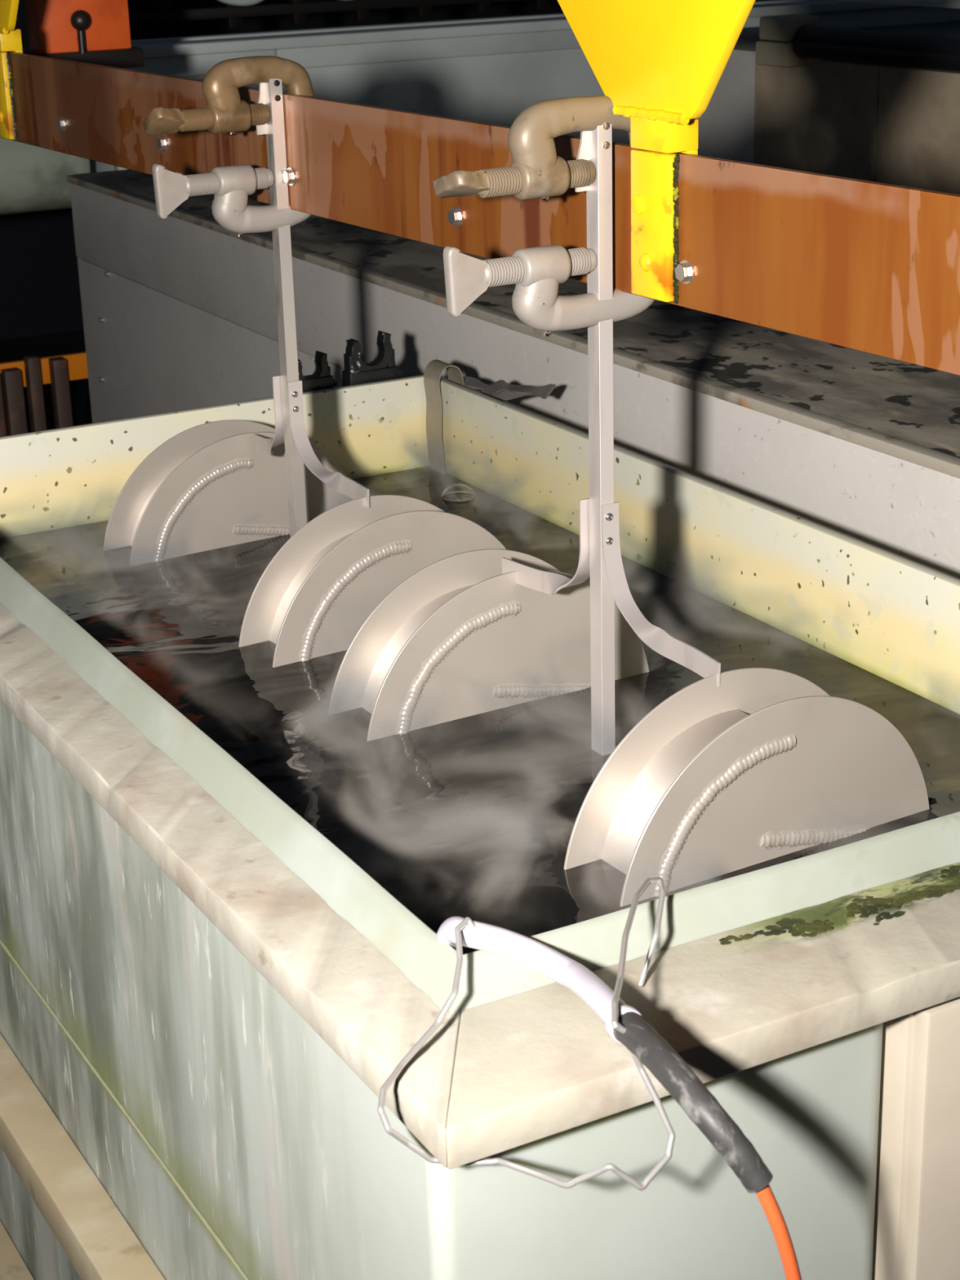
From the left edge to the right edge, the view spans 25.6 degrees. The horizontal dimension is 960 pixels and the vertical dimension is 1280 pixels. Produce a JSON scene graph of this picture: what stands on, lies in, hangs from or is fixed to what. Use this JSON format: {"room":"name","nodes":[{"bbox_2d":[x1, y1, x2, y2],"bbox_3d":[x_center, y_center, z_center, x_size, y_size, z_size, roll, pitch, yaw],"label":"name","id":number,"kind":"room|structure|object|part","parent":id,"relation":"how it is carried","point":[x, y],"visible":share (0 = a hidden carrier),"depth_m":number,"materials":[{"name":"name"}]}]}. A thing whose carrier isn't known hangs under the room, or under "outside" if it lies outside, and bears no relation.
{"room":"electroplating workshop","nodes":[
{"label":"electroplating workshop","id":0,"kind":"room"},
{"bbox_2d":[0,329,92,435],"bbox_3d":[0.486,0.500,3.943,11.000,0.100,11.500,-12,22,-27],"label":"floor","id":1,"kind":"structure","parent":0,"point":[68,342],"depth_m":8.53,"materials":[{"name":"concrete"}]},
{"bbox_2d":[0,351,88,436],"bbox_3d":[-1.336,-0.386,5.431,0.870,0.648,0.070,-12,22,-27],"label":"rack","id":2,"kind":"object","parent":1,"relation":"on","point":[33,371],"visible":0.27,"depth_m":5.43,"materials":[{"name":"metal"}]},
{"bbox_3d":[-1.232,-0.389,5.473,0.030,0.620,0.040,-12,22,-27],"label":"post","id":3,"kind":"part","parent":2,"relation":"part of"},
{"bbox_3d":[-1.190,-0.399,5.494,0.044,0.622,0.040,-12,22,-27],"label":"post","id":4,"kind":"part","parent":2,"relation":"part of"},
{"bbox_3d":[-1.141,-0.422,5.515,0.032,0.648,0.040,-12,22,-27],"label":"post","id":5,"kind":"part","parent":2,"relation":"part of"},
{"bbox_3d":[-1.355,-0.651,5.359,0.870,0.067,0.020,-12,22,-27],"label":"rail","id":6,"kind":"part","parent":2,"relation":"part of","materials":[{"name":"orange metal"}]},
{"bbox_3d":[-1.081,-0.428,5.548,0.038,0.634,0.040,-12,22,-27],"label":"post","id":7,"kind":"part","parent":2,"relation":"part of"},
{"bbox_2d":[0,137,89,215],"bbox_3d":[-1.714,-1.052,4.902,1.604,0.240,0.240,-12,22,-27],"label":"pipe","id":8,"kind":"object","parent":1,"relation":"on","point":[33,178],"visible":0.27,"depth_m":5.12,"materials":[{"name":"grey metal"}]},
{"bbox_2d":[0,374,959,1279],"bbox_3d":[-0.035,0.423,2.427,1.036,1.106,1.826,-12,22,-27],"label":"tank","id":9,"kind":"object","parent":1,"relation":"on","point":[207,1005],"depth_m":1.63,"materials":[{"name":"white plastic"}]},
{"bbox_2d":[297,350,337,392],"bbox_3d":[-0.244,-0.379,3.062,0.073,0.077,0.028,-13,23,-28],"label":"clip","id":10,"kind":"object","parent":9,"relation":"on","point":[321,379],"visible":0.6,"depth_m":3.06,"materials":[{"name":"black plastic"}]},
{"bbox_2d":[342,330,402,386],"bbox_3d":[-0.159,-0.405,3.103,0.088,0.094,0.028,-13,23,-28],"label":"clip","id":11,"kind":"object","parent":9,"relation":"on","point":[382,367],"visible":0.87,"depth_m":3.09,"materials":[{"name":"black plastic"}]},
{"bbox_2d":[423,359,464,474],"bbox_3d":[-0.050,-0.273,3.123,0.043,0.281,0.047,-12,22,-27],"label":"strap","id":12,"kind":"object","parent":9,"relation":"hanging from","point":[433,371],"visible":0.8,"depth_m":3.09,"materials":[{"name":"metal"}]},
{"bbox_2d":[0,466,959,954],"bbox_3d":[-0.033,0.299,2.412,0.797,0.550,1.580,-12,22,-27],"label":"liquid","id":13,"kind":"object","parent":9,"relation":"in","point":[473,817],"visible":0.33,"depth_m":2.19,"materials":[{"name":"black liquid"}]},
{"bbox_2d":[238,494,506,667],"bbox_3d":[-0.106,0.012,2.490,0.355,0.355,0.090,-14,23,-30],"label":"pulley","id":14,"kind":"object","parent":13,"relation":"on","point":[313,597],"visible":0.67,"depth_m":2.42,"materials":[{"name":"metal"}]},
{"bbox_3d":[-0.161,-0.019,2.445,0.154,0.187,0.081,-14,23,-30],"label":"curved plate","id":15,"kind":"part","parent":14,"relation":"part of","materials":[{"name":"silver metal"}]},
{"bbox_2d":[441,484,475,502],"bbox_3d":[-0.031,-0.211,2.983,0.048,0.018,0.048,-12,22,-27],"label":"bubble","id":16,"kind":"object","parent":13,"relation":"on","point":[455,492],"visible":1,"depth_m":2.97,"materials":[{"name":"white"}]},
{"bbox_2d":[328,548,648,741],"bbox_3d":[0.015,0.085,2.278,0.355,0.355,0.094,-13,23,-28],"label":"pulley","id":17,"kind":"object","parent":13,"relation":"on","point":[459,637],"visible":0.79,"depth_m":2.22,"materials":[{"name":"metal"}]},
{"bbox_3d":[-0.041,0.054,2.235,0.154,0.187,0.085,-13,23,-28],"label":"curved plate","id":18,"kind":"part","parent":17,"relation":"part of","materials":[{"name":"silver metal"}]},
{"bbox_2d":[563,667,929,906],"bbox_3d":[0.248,0.208,1.921,0.355,0.355,0.093,-13,23,-29],"label":"pulley","id":19,"kind":"object","parent":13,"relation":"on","point":[761,765],"visible":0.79,"depth_m":1.86,"materials":[{"name":"metal"}]},
{"bbox_3d":[0.192,0.177,1.877,0.154,0.187,0.084,-13,23,-29],"label":"curved plate","id":20,"kind":"part","parent":19,"relation":"part of","materials":[{"name":"silver metal"}]},
{"bbox_3d":[0.019,-0.365,3.044,0.033,0.048,0.265,-15,24,-32],"label":"torn strip","id":21,"kind":"part","parent":9,"relation":"part of","materials":[{"name":"grey plastic"}]},
{"bbox_2d":[436,915,801,1279],"bbox_3d":[0.121,0.741,1.513,0.464,1.118,0.199,10,23,29],"label":"probe","id":22,"kind":"object","parent":9,"relation":"attached to","point":[640,1037],"visible":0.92,"depth_m":1.25,"materials":[{"name":"grey plastic"}]},
{"bbox_2d":[377,876,675,1191],"bbox_3d":[0.034,0.248,1.392,0.184,0.111,0.269,0,20,3],"label":"wire","id":23,"kind":"object","parent":22,"relation":"attached to","point":[483,1162],"visible":0.98,"depth_m":1.32,"materials":[{"name":"silver metal"}]},
{"bbox_2d":[66,134,959,578],"bbox_3d":[0.715,-0.033,3.579,1.325,1.138,4.580,-12,22,-27],"label":"tank","id":24,"kind":"object","parent":1,"relation":"on","point":[180,309],"visible":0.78,"depth_m":3.25,"materials":[{"name":"silver metal"}]},
{"bbox_3d":[0.159,0.183,3.311,0.018,0.945,4.550,-12,22,-27],"label":"panel","id":25,"kind":"part","parent":24,"relation":"part of","materials":[{"name":"grey metal"}]},
{"bbox_2d":[88,0,959,173],"bbox_3d":[0.340,-1.127,6.238,3.000,1.402,0.430,-12,22,-27],"label":"tank","id":26,"kind":"object","parent":1,"relation":"on","point":[490,70],"visible":0.16,"depth_m":5.67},
{"bbox_2d":[612,0,959,194],"bbox_3d":[1.170,-0.640,4.613,0.580,1.550,2.600,-12,22,-27],"label":"trough","id":27,"kind":"object","parent":1,"relation":"on","point":[886,125],"visible":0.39,"depth_m":4.53,"materials":[{"name":"black metal"}]},
{"bbox_3d":[0.745,-1.152,4.626,0.040,0.247,0.434,-12,22,-27],"label":"panel","id":28,"kind":"part","parent":27,"relation":"part of","materials":[{"name":"black metal"}]},
{"bbox_2d":[792,25,959,74],"bbox_3d":[1.127,-1.012,3.734,0.070,0.070,1.800,-12,22,-27],"label":"pipe","id":29,"kind":"object","parent":27,"relation":"attached to","point":[900,50],"visible":1,"depth_m":4.23,"materials":[{"name":"black metal"}]},
{"bbox_2d":[755,14,822,67],"bbox_3d":[0.663,-1.287,4.528,0.100,0.100,0.110,-12,22,-27],"label":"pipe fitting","id":30,"kind":"object","parent":29,"relation":"attached to","point":[777,33],"visible":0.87,"depth_m":4.49,"materials":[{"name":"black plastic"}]},
{"bbox_2d":[813,0,959,8],"bbox_3d":[1.215,-1.320,4.283,0.540,0.050,2.400,-12,22,-27],"label":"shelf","id":31,"kind":"object","parent":27,"relation":"attached to","point":[955,4],"depth_m":4.32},
{"bbox_3d":[1.200,-0.882,3.846,0.040,0.247,1.440,-12,22,-27],"label":"panel","id":32,"kind":"part","parent":27,"relation":"part of","materials":[{"name":"grey metal"}]},
{"bbox_2d":[871,996,959,1279],"bbox_3d":[0.565,0.667,1.832,0.608,1.022,0.106,-12,22,-27],"label":"support post","id":33,"kind":"object","parent":1,"relation":"on","point":[917,1229],"visible":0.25,"depth_m":1.54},
{"bbox_3d":[0.588,0.672,1.794,0.602,0.996,0.018,-12,22,-27],"label":"door panel","id":34,"kind":"part","parent":33,"relation":"part of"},
{"bbox_2d":[102,419,353,566],"bbox_3d":[-0.327,-0.114,2.855,0.355,0.355,0.091,-14,23,-30],"label":"pulley","id":35,"kind":"object","parent":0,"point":[207,486],"visible":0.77,"depth_m":2.79,"materials":[{"name":"metal"}]},
{"bbox_3d":[-0.382,-0.145,2.809,0.154,0.187,0.082,-14,23,-30],"label":"curved plate","id":36,"kind":"part","parent":35,"relation":"part of","materials":[{"name":"silver metal"}]},
{"bbox_2d":[253,78,369,537],"bbox_3d":[-0.227,-0.319,2.561,0.037,0.720,0.353,-12,22,-27],"label":"hanger","id":37,"kind":"object","parent":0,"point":[290,426],"visible":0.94,"depth_m":2.55,"materials":[{"name":"metal"}]},
{"bbox_3d":[-0.256,-0.628,2.466,0.014,0.072,0.003,-12,22,-27],"label":"spacer plate","id":38,"kind":"part","parent":37,"relation":"part of","materials":[{"name":"metal"}]},
{"bbox_3d":[-0.268,-0.285,2.671,0.019,0.130,0.152,-8,21,-18],"label":"arm","id":39,"kind":"part","parent":37,"relation":"part of","materials":[{"name":"metal"}]},
{"bbox_3d":[-0.175,-0.235,2.517,0.021,0.118,0.180,-14,23,-30],"label":"arm","id":40,"kind":"part","parent":37,"relation":"part of","materials":[{"name":"metal"}]},
{"bbox_2d":[128,0,548,33],"bbox_3d":[0.099,-2.128,6.246,2.840,0.510,0.050,-12,22,-27],"label":"rack","id":41,"kind":"object","parent":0,"point":[165,15],"visible":0.64,"depth_m":5.98,"materials":[{"name":"black metal"}]},
{"bbox_2d":[217,0,263,6],"bbox_3d":[-0.697,-1.787,5.809,0.460,0.086,0.027,-12,22,-27],"label":"hose","id":42,"kind":"object","parent":41,"relation":"on","point":[234,2],"visible":1,"depth_m":5.83,"materials":[{"name":"grey"}]},
{"bbox_3d":[0.107,-1.929,6.314,2.840,0.030,0.040,-12,22,-27],"label":"rail","id":43,"kind":"part","parent":41,"relation":"part of","materials":[{"name":"black metal"}]},
{"bbox_2d":[0,0,762,340],"bbox_3d":[-2.394,-3.078,8.094,11.000,3.950,0.200,-12,22,-27],"label":"wall","id":44,"kind":"structure","parent":0,"point":[40,293],"depth_m":8.85,"materials":[{"name":"black"}]},
{"bbox_2d":[0,51,959,375],"bbox_3d":[-0.149,-0.533,2.363,0.019,0.133,2.850,-13,23,-29],"label":"busbar","id":45,"kind":"object","parent":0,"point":[871,267],"visible":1,"depth_m":1.98,"materials":[{"name":"orange metal"}]},
{"bbox_2d":[0,0,22,140],"bbox_3d":[-0.690,-0.859,3.176,0.039,0.207,0.139,-13,23,-29],"label":"hook","id":46,"kind":"object","parent":45,"relation":"attached to","point":[10,37],"visible":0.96,"depth_m":3.17,"materials":[{"name":"yellow paint"}]},
{"bbox_3d":[-0.732,-0.837,3.240,0.012,0.130,0.056,-13,23,-29],"label":"leg","id":47,"kind":"part","parent":46,"relation":"part of","materials":[{"name":"yellow paint"}]},
{"bbox_3d":[-0.753,-1.055,3.189,0.012,0.257,0.537,-13,23,-29],"label":"hanging plate","id":48,"kind":"part","parent":46,"relation":"part of","materials":[{"name":"yellow paint"}]},
{"bbox_2d":[22,0,144,68],"bbox_3d":[-0.709,-1.172,3.704,0.200,0.330,0.104,-12,22,-27],"label":"control box","id":49,"kind":"object","parent":45,"relation":"attached to","point":[96,32],"visible":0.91,"depth_m":3.72,"materials":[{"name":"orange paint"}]},
{"bbox_3d":[-0.701,-1.055,3.711,0.014,0.045,0.014,-12,22,-27],"label":"bolt stem","id":50,"kind":"part","parent":49,"relation":"part of","materials":[{"name":"black metal"}]},
{"bbox_2d":[142,55,314,136],"bbox_3d":[-0.289,-0.628,2.440,0.208,0.087,0.047,-13,23,-28],"label":"c-clamp","id":51,"kind":"object","parent":45,"relation":"attached to","point":[224,112],"visible":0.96,"depth_m":2.42,"materials":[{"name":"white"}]},
{"bbox_3d":[-0.359,-0.593,2.408,0.044,0.034,0.047,-13,23,-28],"label":"thumb handle","id":52,"kind":"part","parent":51,"relation":"part of","materials":[{"name":"beige metal"}]},
{"bbox_3d":[-0.257,-0.636,2.453,0.138,0.083,0.036,-13,23,-28],"label":"frame","id":53,"kind":"part","parent":51,"relation":"part of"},
{"bbox_2d":[151,163,311,237],"bbox_3d":[-0.284,-0.520,2.477,0.208,0.094,0.036,-13,23,-28],"label":"c-clamp","id":54,"kind":"object","parent":45,"relation":"attached to","point":[231,186],"visible":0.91,"depth_m":2.46,"materials":[{"name":"white metal"}]},
{"bbox_3d":[-0.354,-0.519,2.433,0.045,0.063,0.019,-13,23,-28],"label":"thumb handle","id":55,"kind":"part","parent":54,"relation":"part of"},
{"bbox_3d":[-0.253,-0.524,2.495,0.137,0.080,0.036,-13,23,-28],"label":"frame","id":56,"kind":"part","parent":54,"relation":"part of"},
{"bbox_2d":[433,95,630,202],"bbox_3d":[0.066,-0.439,1.890,0.231,0.089,0.049,-13,23,-28],"label":"c-clamp","id":57,"kind":"object","parent":45,"relation":"attached to","point":[536,171],"visible":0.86,"depth_m":1.87,"materials":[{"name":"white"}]},
{"bbox_3d":[-0.014,-0.402,1.853,0.044,0.028,0.049,-13,23,-28],"label":"thumb handle","id":58,"kind":"part","parent":57,"relation":"part of","materials":[{"name":"beige metal"}]},
{"bbox_3d":[0.097,-0.447,1.904,0.161,0.085,0.036,-13,23,-28],"label":"frame","id":59,"kind":"part","parent":57,"relation":"part of","materials":[{"name":"beige metal"}]},
{"bbox_2d":[443,244,654,337],"bbox_3d":[0.070,-0.325,1.929,0.231,0.093,0.036,-13,23,-28],"label":"c-clamp","id":60,"kind":"object","parent":45,"relation":"attached to","point":[536,273],"visible":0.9,"depth_m":1.91,"materials":[{"name":"white"}]},
{"bbox_3d":[-0.011,-0.321,1.880,0.045,0.063,0.016,-13,23,-28],"label":"thumb handle","id":61,"kind":"part","parent":60,"relation":"part of","materials":[{"name":"grey metal"}]},
{"bbox_3d":[0.100,-0.329,1.947,0.160,0.079,0.036,-13,23,-28],"label":"frame","id":62,"kind":"part","parent":60,"relation":"part of","materials":[{"name":"grey metal"}]},
{"bbox_2d":[501,122,720,755],"bbox_3d":[0.119,-0.133,2.013,0.032,0.726,0.388,-14,23,-30],"label":"hanger","id":63,"kind":"object","parent":45,"relation":"hanging from","point":[600,559],"visible":0.96,"depth_m":2.01,"materials":[{"name":"metal"}]},
{"bbox_3d":[0.069,-0.101,2.124,0.020,0.127,0.174,-11,22,-24],"label":"arm","id":64,"kind":"part","parent":63,"relation":"part of","materials":[{"name":"metal"}]},
{"bbox_3d":[0.092,-0.443,1.912,0.014,0.072,0.003,-12,22,-27],"label":"spacer plate","id":65,"kind":"part","parent":63,"relation":"part of","materials":[{"name":"metal"}]},
{"bbox_3d":[0.173,-0.045,1.956,0.023,0.124,0.192,-12,22,-27],"label":"arm","id":66,"kind":"part","parent":63,"relation":"part of","materials":[{"name":"metal"}]},
{"bbox_2d":[557,0,755,304],"bbox_3d":[0.143,-0.514,1.863,0.039,0.418,0.537,-13,23,-29],"label":"bracket","id":67,"kind":"object","parent":45,"relation":"attached to","point":[660,64],"visible":1,"depth_m":1.85,"materials":[{"name":"yellow metal"}]},
{"bbox_3d":[0.155,-0.370,1.884,0.012,0.130,0.056,-13,23,-29],"label":"leg","id":68,"kind":"part","parent":67,"relation":"part of","materials":[{"name":"yellow paint"}]},
{"bbox_3d":[0.135,-0.588,1.832,0.012,0.257,0.537,-13,23,-29],"label":"hanging plate","id":69,"kind":"part","parent":67,"relation":"part of","materials":[{"name":"yellow paint"}]},
{"bbox_3d":[0.173,-0.412,1.881,0.012,0.056,0.056,-13,23,-29],"label":"leg","id":70,"kind":"part","parent":67,"relation":"part of","materials":[{"name":"yellow paint"}]}
]}

